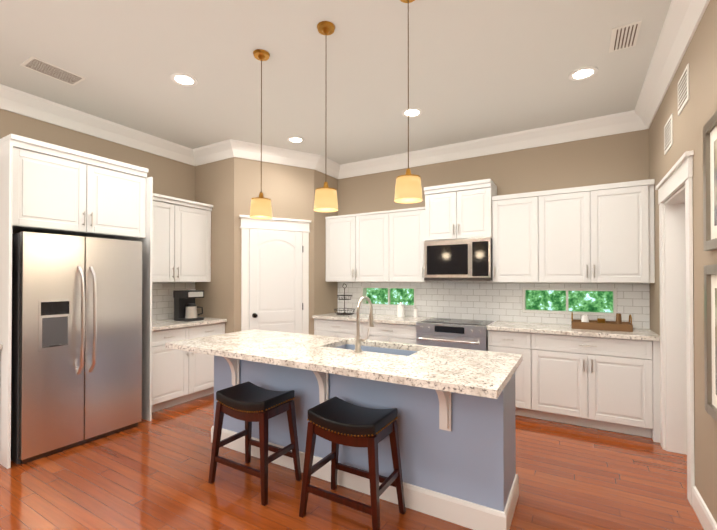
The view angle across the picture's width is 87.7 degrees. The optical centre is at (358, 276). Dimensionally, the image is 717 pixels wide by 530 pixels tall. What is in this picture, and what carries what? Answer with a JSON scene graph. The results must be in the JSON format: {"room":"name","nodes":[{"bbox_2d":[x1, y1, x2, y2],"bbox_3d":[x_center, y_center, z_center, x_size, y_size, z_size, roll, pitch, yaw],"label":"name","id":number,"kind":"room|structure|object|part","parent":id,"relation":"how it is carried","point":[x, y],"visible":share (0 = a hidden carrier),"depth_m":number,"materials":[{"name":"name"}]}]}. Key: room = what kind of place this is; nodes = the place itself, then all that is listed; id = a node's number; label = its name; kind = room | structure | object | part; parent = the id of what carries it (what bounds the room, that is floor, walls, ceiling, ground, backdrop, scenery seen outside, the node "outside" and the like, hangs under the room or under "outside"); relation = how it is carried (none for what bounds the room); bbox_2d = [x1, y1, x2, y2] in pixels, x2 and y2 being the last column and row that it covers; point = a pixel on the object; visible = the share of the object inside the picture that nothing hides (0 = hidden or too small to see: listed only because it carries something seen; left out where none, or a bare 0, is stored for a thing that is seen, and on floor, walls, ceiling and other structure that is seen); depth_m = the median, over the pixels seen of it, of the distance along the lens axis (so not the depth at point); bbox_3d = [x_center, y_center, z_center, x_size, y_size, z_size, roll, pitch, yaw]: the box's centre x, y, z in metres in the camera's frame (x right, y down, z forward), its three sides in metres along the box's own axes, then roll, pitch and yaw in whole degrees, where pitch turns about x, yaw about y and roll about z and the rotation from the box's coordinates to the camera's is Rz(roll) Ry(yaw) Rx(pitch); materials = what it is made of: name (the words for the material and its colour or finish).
{"room":"kitchen","nodes":[
{"label":"kitchen","id":0,"kind":"room"},
{"bbox_2d":[0,109,194,233],"bbox_3d":[-3.410,-0.112,3.053,0.150,3.100,7.600,0,-1,30],"label":"wall","id":1,"kind":"structure","parent":0,"point":[173,178],"depth_m":4.11,"materials":[{"name":"beige paint"}]},
{"bbox_2d":[0,138,147,241],"bbox_3d":[-2.695,-0.717,3.476,0.657,0.656,1.055,0,-1,30],"label":"upper cabinet","id":2,"kind":"object","parent":1,"relation":"attached to","point":[45,187],"depth_m":3.20,"materials":[{"name":"white paint"}]},
{"bbox_2d":[0,84,202,165],"bbox_3d":[-3.671,-1.582,2.342,0.130,0.169,6.090,0,-1,30],"label":"crown molding","id":3,"kind":"structure","parent":1,"relation":"attached to","point":[11,99],"depth_m":3.83,"materials":[{"name":"white wood"}]},
{"bbox_2d":[142,194,211,281],"bbox_3d":[-2.303,-0.410,4.469,0.327,0.959,1.014,0,-1,30],"label":"upper cabinet","id":4,"kind":"object","parent":1,"relation":"attached to","point":[177,247],"depth_m":4.40,"materials":[{"name":"white paint"}]},
{"bbox_2d":[195,157,337,334],"bbox_3d":[-1.250,-0.094,5.316,1.289,3.099,1.509,0,-1,30],"label":"wall","id":5,"kind":"structure","parent":0,"point":[228,189],"depth_m":4.83,"materials":[{"name":"beige paint"}]},
{"bbox_2d":[192,141,239,163],"bbox_3d":[-1.801,-1.564,4.700,0.674,0.169,0.130,0,-1,30],"label":"crown molding","id":6,"kind":"structure","parent":5,"relation":"attached to","point":[214,152],"depth_m":4.75,"materials":[{"name":"white wood"}]},
{"bbox_2d":[239,215,310,333],"bbox_3d":[-1.065,0.344,4.850,0.950,2.215,0.039,0,0,-29],"label":"door frame","id":7,"kind":"structure","parent":5,"relation":"attached to","point":[277,224],"depth_m":4.82,"materials":[{"name":"white wood"}]},
{"bbox_2d":[249,229,302,333],"bbox_3d":[-1.060,0.423,4.847,0.381,2.042,0.614,0,-1,30],"label":"pantry door","id":8,"kind":"structure","parent":5,"relation":"in","point":[275,281],"depth_m":4.84,"materials":[{"name":"white paint"}]},
{"bbox_2d":[224,139,339,177],"bbox_3d":[-0.944,-1.562,4.980,0.670,0.169,1.480,0,-1,30],"label":"crown molding","id":9,"kind":"structure","parent":5,"relation":"attached to","point":[246,150],"depth_m":4.85,"materials":[{"name":"white wood"}]},
{"bbox_2d":[0,0,671,164],"bbox_3d":[-0.287,-1.726,1.236,7.390,0.100,7.900,0,-1,30],"label":"ceiling","id":10,"kind":"structure","parent":0,"point":[479,69],"depth_m":2.94,"materials":[{"name":"white paint"}]},
{"bbox_2d":[20,56,85,85],"bbox_3d":[-2.467,-1.657,3.022,0.220,0.008,0.360,0,-1,30],"label":"ceiling vent","id":11,"kind":"object","parent":10,"relation":"in","point":[49,69],"visible":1,"depth_m":3.01,"materials":[{"name":"white metal"}]},
{"bbox_2d":[170,73,197,86],"bbox_3d":[-1.469,-1.656,3.144,0.210,0.008,0.210,0,-1,30],"label":"recessed light","id":12,"kind":"object","parent":10,"relation":"in","point":[183,79],"visible":1,"depth_m":3.14,"materials":[{"name":"white"}]},
{"bbox_2d":[250,49,271,218],"bbox_3d":[-0.726,-1.051,2.786,0.164,1.224,0.160,0,-1,30],"label":"pendant light","id":13,"kind":"object","parent":10,"relation":"hanging from","point":[260,207],"visible":1,"depth_m":2.75,"materials":[{"name":"gold metal"}]},
{"bbox_2d":[287,136,304,142],"bbox_3d":[-0.756,-1.646,4.500,0.210,0.008,0.210,0,-1,30],"label":"recessed light","id":14,"kind":"object","parent":10,"relation":"in","point":[294,139],"visible":1,"depth_m":4.48,"materials":[{"name":"white"}]},
{"bbox_2d":[314,21,337,211],"bbox_3d":[-0.217,-1.053,2.487,0.164,1.224,0.160,0,-1,30],"label":"pendant light","id":15,"kind":"object","parent":10,"relation":"hanging from","point":[325,200],"visible":1,"depth_m":2.44,"materials":[{"name":"gold metal"}]},
{"bbox_2d":[394,0,422,203],"bbox_3d":[0.292,-1.055,2.189,0.164,1.224,0.160,0,-1,30],"label":"pendant light","id":16,"kind":"object","parent":10,"relation":"hanging from","point":[408,188],"visible":1,"depth_m":2.14,"materials":[{"name":"gold metal"}]},
{"bbox_2d":[402,108,421,116],"bbox_3d":[0.540,-1.651,3.764,0.210,0.008,0.210,0,-1,30],"label":"recessed light","id":17,"kind":"object","parent":10,"relation":"in","point":[414,112],"visible":0.98,"depth_m":3.76,"materials":[{"name":"white"}]},
{"bbox_2d":[568,66,597,80],"bbox_3d":[1.837,-1.657,3.050,0.210,0.008,0.210,0,-1,30],"label":"recessed light","id":18,"kind":"object","parent":10,"relation":"in","point":[583,73],"visible":1,"depth_m":3.04,"materials":[{"name":"white"}]},
{"bbox_2d":[609,20,641,52],"bbox_3d":[1.847,-1.660,2.593,0.160,0.008,0.300,0,-1,30],"label":"ceiling vent","id":19,"kind":"object","parent":10,"relation":"in","point":[624,36],"visible":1,"depth_m":2.58,"materials":[{"name":"white metal"}]},
{"bbox_2d":[0,393,703,529],"bbox_3d":[-0.287,1.474,1.211,7.390,0.100,7.900,0,-1,30],"label":"floor","id":20,"kind":"structure","parent":0,"point":[153,474],"depth_m":2.52,"materials":[{"name":"brown wood"}]},
{"bbox_2d":[0,350,3,465],"bbox_3d":[-3.301,0.993,2.487,0.597,0.880,1.199,0,-1,30],"label":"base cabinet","id":21,"kind":"object","parent":20,"relation":"on","point":[1,351],"depth_m":2.84,"materials":[{"name":"white paint"}]},
{"bbox_2d":[0,342,3,349],"bbox_3d":[-3.281,0.533,2.479,0.620,0.039,1.199,0,-1,30],"label":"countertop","id":22,"kind":"structure","parent":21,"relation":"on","point":[1,343],"depth_m":2.83,"materials":[{"name":"beige stone"}]},
{"bbox_2d":[11,231,141,463],"bbox_3d":[-2.607,0.551,3.383,0.838,1.780,0.910,0,-1,30],"label":"refrigerator","id":23,"kind":"object","parent":20,"relation":"on","point":[76,365],"visible":1,"depth_m":3.10,"materials":[{"name":"grey metal"}]},
{"bbox_2d":[141,322,224,417],"bbox_3d":[-2.186,1.008,4.390,0.597,0.880,1.014,0,-1,30],"label":"base cabinet","id":24,"kind":"object","parent":20,"relation":"on","point":[170,377],"depth_m":4.09,"materials":[{"name":"white paint"}]},
{"bbox_2d":[142,318,226,333],"bbox_3d":[-2.166,0.547,4.382,0.620,0.039,1.014,0,-1,30],"label":"countertop","id":25,"kind":"structure","parent":24,"relation":"on","point":[161,323],"depth_m":4.20,"materials":[{"name":"beige stone"}]},
{"bbox_2d":[173,289,203,321],"bbox_3d":[-2.042,0.341,4.504,0.270,0.375,0.243,0,-1,30],"label":"coffee maker","id":26,"kind":"object","parent":25,"relation":"on","point":[185,307],"visible":1,"depth_m":4.44,"materials":[{"name":"black plastic"}]},
{"bbox_2d":[208,381,301,505],"bbox_3d":[-0.723,1.118,2.617,0.534,0.634,0.364,0,-1,30],"label":"stool","id":27,"kind":"object","parent":20,"relation":"on","point":[248,403],"visible":1,"depth_m":2.57,"materials":[{"name":"brown wood"}]},
{"bbox_3d":[-0.723,0.851,2.619,0.460,0.101,0.310,0,-1,30],"label":"seat","id":28,"kind":"part","parent":27,"relation":"part of","materials":[{"name":"black leather"}]},
{"bbox_2d":[314,319,367,339],"bbox_3d":[-0.107,1.015,5.164,0.821,0.880,0.597,0,-1,30],"label":"base cabinet","id":29,"kind":"object","parent":20,"relation":"on","point":[323,327],"depth_m":4.91,"materials":[{"name":"white paint"}]},
{"bbox_2d":[299,396,405,529],"bbox_3d":[-0.035,1.115,2.248,0.534,0.634,0.364,0,-1,30],"label":"stool","id":30,"kind":"object","parent":20,"relation":"on","point":[336,421],"visible":1,"depth_m":2.20,"materials":[{"name":"brown wood"}]},
{"bbox_3d":[-0.035,0.849,2.250,0.460,0.101,0.310,0,-1,30],"label":"seat","id":31,"kind":"part","parent":30,"relation":"part of","materials":[{"name":"black leather"}]},
{"bbox_2d":[202,353,518,529],"bbox_3d":[-0.183,0.996,2.727,2.412,0.880,0.758,0,-1,30],"label":"kitchen island","id":32,"kind":"object","parent":20,"relation":"on","point":[455,407],"depth_m":2.29,"materials":[{"name":"blue"}]},
{"bbox_2d":[165,329,522,400],"bbox_3d":[-0.212,0.535,2.681,2.460,0.039,0.920,0,-1,30],"label":"island countertop","id":33,"kind":"structure","parent":32,"relation":"on","point":[474,373],"depth_m":2.36,"materials":[{"name":"beige stone"}]},
{"bbox_2d":[354,296,373,352],"bbox_3d":[0.068,0.326,2.605,0.121,0.376,0.239,0,-1,30],"label":"faucet","id":34,"kind":"object","parent":33,"relation":"on","point":[358,341],"visible":1,"depth_m":2.54,"materials":[{"name":"silver metal"}]},
{"bbox_2d":[368,323,415,343],"bbox_3d":[0.491,1.012,4.813,0.810,0.880,0.597,0,-1,30],"label":"base cabinet","id":35,"kind":"object","parent":20,"relation":"on","point":[387,332],"depth_m":4.51,"materials":[{"name":"white paint"}]},
{"bbox_2d":[312,311,431,326],"bbox_3d":[0.178,0.553,4.974,1.510,0.039,0.621,0,-1,30],"label":"countertop","id":36,"kind":"structure","parent":35,"relation":"on","point":[411,320],"depth_m":4.83,"materials":[{"name":"beige stone"}]},
{"bbox_2d":[334,284,354,314],"bbox_3d":[-0.194,0.317,5.187,0.298,0.433,0.298,0,-1,30],"label":"basket","id":37,"kind":"object","parent":36,"relation":"on","point":[344,308],"visible":1,"depth_m":5.16,"materials":[{"name":"brown metal"}]},
{"bbox_2d":[397,302,404,316],"bbox_3d":[0.552,0.433,4.877,0.108,0.196,0.110,0,-1,30],"label":"canister","id":38,"kind":"object","parent":36,"relation":"on","point":[400,309],"visible":1,"depth_m":4.84,"materials":[{"name":"white ceramic"}]},
{"bbox_2d":[414,305,417,316],"bbox_3d":[0.746,0.454,4.872,0.055,0.155,0.068,0,-1,30],"label":"soap bottle","id":39,"kind":"object","parent":36,"relation":"on","point":[415,312],"visible":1,"depth_m":4.86,"materials":[{"name":"white plastic"}]},
{"bbox_2d":[416,318,495,350],"bbox_3d":[1.145,0.987,4.351,0.772,0.922,0.701,0,-1,30],"label":"range","id":40,"kind":"object","parent":20,"relation":"on","point":[458,333],"visible":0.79,"depth_m":4.12,"materials":[{"name":"grey metal"}]},
{"bbox_2d":[487,327,539,418],"bbox_3d":[1.727,1.007,4.089,0.483,0.880,0.597,0,-1,30],"label":"base cabinet","id":41,"kind":"object","parent":20,"relation":"on","point":[527,376],"depth_m":3.78,"materials":[{"name":"white paint"}]},
{"bbox_2d":[540,335,660,442],"bbox_3d":[2.299,1.004,3.754,1.088,0.880,0.597,0,-1,30],"label":"base cabinet","id":42,"kind":"object","parent":20,"relation":"on","point":[613,385],"depth_m":3.45,"materials":[{"name":"white paint"}]},
{"bbox_2d":[488,319,659,342],"bbox_3d":[2.132,0.544,3.829,1.450,0.039,0.621,0,-1,30],"label":"countertop","id":43,"kind":"structure","parent":42,"relation":"on","point":[645,333],"depth_m":3.63,"materials":[{"name":"beige stone"}]},
{"bbox_2d":[571,312,632,331],"bbox_3d":[2.416,0.442,3.727,0.500,0.160,0.260,0,-1,30],"label":"decorative tray","id":44,"kind":"object","parent":43,"relation":"on","point":[585,322],"visible":1,"depth_m":3.64,"materials":[{"name":"brown wood"}]},
{"bbox_2d":[338,129,649,315],"bbox_3d":[1.672,-0.100,4.567,7.390,3.100,0.150,0,-1,30],"label":"wall","id":45,"kind":"structure","parent":0,"point":[617,158],"depth_m":4.31,"materials":[{"name":"beige paint"}]},
{"bbox_2d":[325,211,391,282],"bbox_3d":[0.069,-0.390,5.228,1.071,0.930,0.327,0,-1,30],"label":"upper cabinet","id":46,"kind":"object","parent":45,"relation":"attached to","point":[358,246],"depth_m":5.07,"materials":[{"name":"white paint"}]},
{"bbox_2d":[361,286,415,307],"bbox_3d":[0.428,0.280,5.250,0.846,0.286,0.103,0,-1,30],"label":"window","id":47,"kind":"structure","parent":45,"relation":"in","point":[363,293],"depth_m":5.24,"materials":[{"name":"white"}]},
{"bbox_2d":[392,207,435,282],"bbox_3d":[0.667,-0.392,4.877,0.560,0.930,0.327,0,-1,30],"label":"upper cabinet","id":48,"kind":"object","parent":45,"relation":"attached to","point":[407,224],"depth_m":4.71,"materials":[{"name":"white paint"}]},
{"bbox_2d":[424,183,496,240],"bbox_3d":[1.240,-0.741,4.527,0.780,0.612,0.357,0,-1,30],"label":"upper cabinet","id":49,"kind":"object","parent":45,"relation":"attached to","point":[464,211],"depth_m":4.35,"materials":[{"name":"white paint"}]},
{"bbox_2d":[424,237,492,280],"bbox_3d":[1.213,-0.191,4.477,0.772,0.480,0.429,0,-1,30],"label":"microwave","id":50,"kind":"object","parent":49,"relation":"attached to","point":[460,260],"visible":0.96,"depth_m":4.31,"materials":[{"name":"grey glass"}]},
{"bbox_2d":[336,111,635,178],"bbox_3d":[1.208,-1.564,4.687,3.600,0.169,0.130,0,-1,30],"label":"crown molding","id":51,"kind":"structure","parent":45,"relation":"attached to","point":[617,123],"depth_m":4.41,"materials":[{"name":"white wood"}]},
{"bbox_2d":[492,190,547,282],"bbox_3d":[1.816,-0.418,4.205,0.531,0.970,0.327,0,-1,30],"label":"upper cabinet","id":52,"kind":"object","parent":45,"relation":"attached to","point":[520,220],"depth_m":4.05,"materials":[{"name":"white paint"}]},
{"bbox_2d":[522,287,616,315],"bbox_3d":[2.318,0.272,4.143,0.906,0.286,0.103,0,-1,30],"label":"window","id":53,"kind":"structure","parent":45,"relation":"in","point":[524,289],"depth_m":4.10,"materials":[{"name":"white"}]},
{"bbox_2d":[548,179,654,282],"bbox_3d":[2.388,-0.420,3.869,1.040,0.970,0.327,0,-1,30],"label":"upper cabinet","id":54,"kind":"object","parent":45,"relation":"attached to","point":[598,236],"depth_m":3.67,"materials":[{"name":"white paint"}]},
{"bbox_2d":[649,0,716,522],"bbox_3d":[1.068,-0.132,0.430,0.150,3.100,7.600,0,-1,30],"label":"wall","id":55,"kind":"structure","parent":0,"point":[691,120],"depth_m":2.25,"materials":[{"name":"beige paint"}]},
{"bbox_2d":[664,114,672,154],"bbox_3d":[2.439,-1.113,2.937,0.008,0.230,0.280,0,-1,30],"label":"air vent","id":56,"kind":"object","parent":55,"relation":"in","point":[668,135],"visible":0.98,"depth_m":2.91,"materials":[{"name":"white metal"}]},
{"bbox_2d":[632,0,709,130],"bbox_3d":[0.947,-1.596,0.512,0.130,0.169,7.600,0,-1,30],"label":"crown molding","id":57,"kind":"structure","parent":55,"relation":"attached to","point":[681,22],"depth_m":2.64,"materials":[{"name":"white wood"}]},
{"bbox_2d":[655,150,694,505],"bbox_3d":[2.390,0.328,2.723,0.192,2.215,1.040,0,-1,30],"label":"door frame","id":58,"kind":"structure","parent":55,"relation":"attached to","point":[676,326],"depth_m":3.03,"materials":[{"name":"white wood"}]},
{"bbox_2d":[678,64,688,115],"bbox_3d":[2.196,-1.256,2.524,0.008,0.230,0.280,0,-1,30],"label":"air vent","id":59,"kind":"object","parent":55,"relation":"in","point":[683,90],"visible":1,"depth_m":2.50,"materials":[{"name":"white metal"}]},
{"bbox_2d":[692,486,716,529],"bbox_3d":[-0.990,1.360,1.288,4.280,0.130,6.981,0,-1,30],"label":"baseboard","id":60,"kind":"structure","parent":55,"relation":"attached to","point":[704,515],"depth_m":2.14,"materials":[{"name":"white wood"}]},
{"bbox_2d":[703,111,716,250],"bbox_3d":[1.740,-0.482,1.760,0.028,0.680,0.650,0,-1,30],"label":"picture frame","id":61,"kind":"object","parent":55,"relation":"attached to","point":[710,182],"visible":1,"depth_m":1.99,"materials":[{"name":"grey wood"}]},
{"bbox_2d":[704,264,716,421],"bbox_3d":[1.740,0.333,1.754,0.028,0.790,0.650,0,-1,30],"label":"picture frame","id":62,"kind":"object","parent":55,"relation":"attached to","point":[710,322],"visible":1,"depth_m":1.99,"materials":[{"name":"grey wood"}]},
{"label":"outside","id":63,"kind":"structure","parent":0,"visible":0},
{"bbox_2d":[366,288,612,312],"bbox_3d":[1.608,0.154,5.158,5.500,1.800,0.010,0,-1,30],"label":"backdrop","id":64,"kind":"structure","parent":63,"point":[592,301],"depth_m":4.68,"materials":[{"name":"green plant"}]}
]}

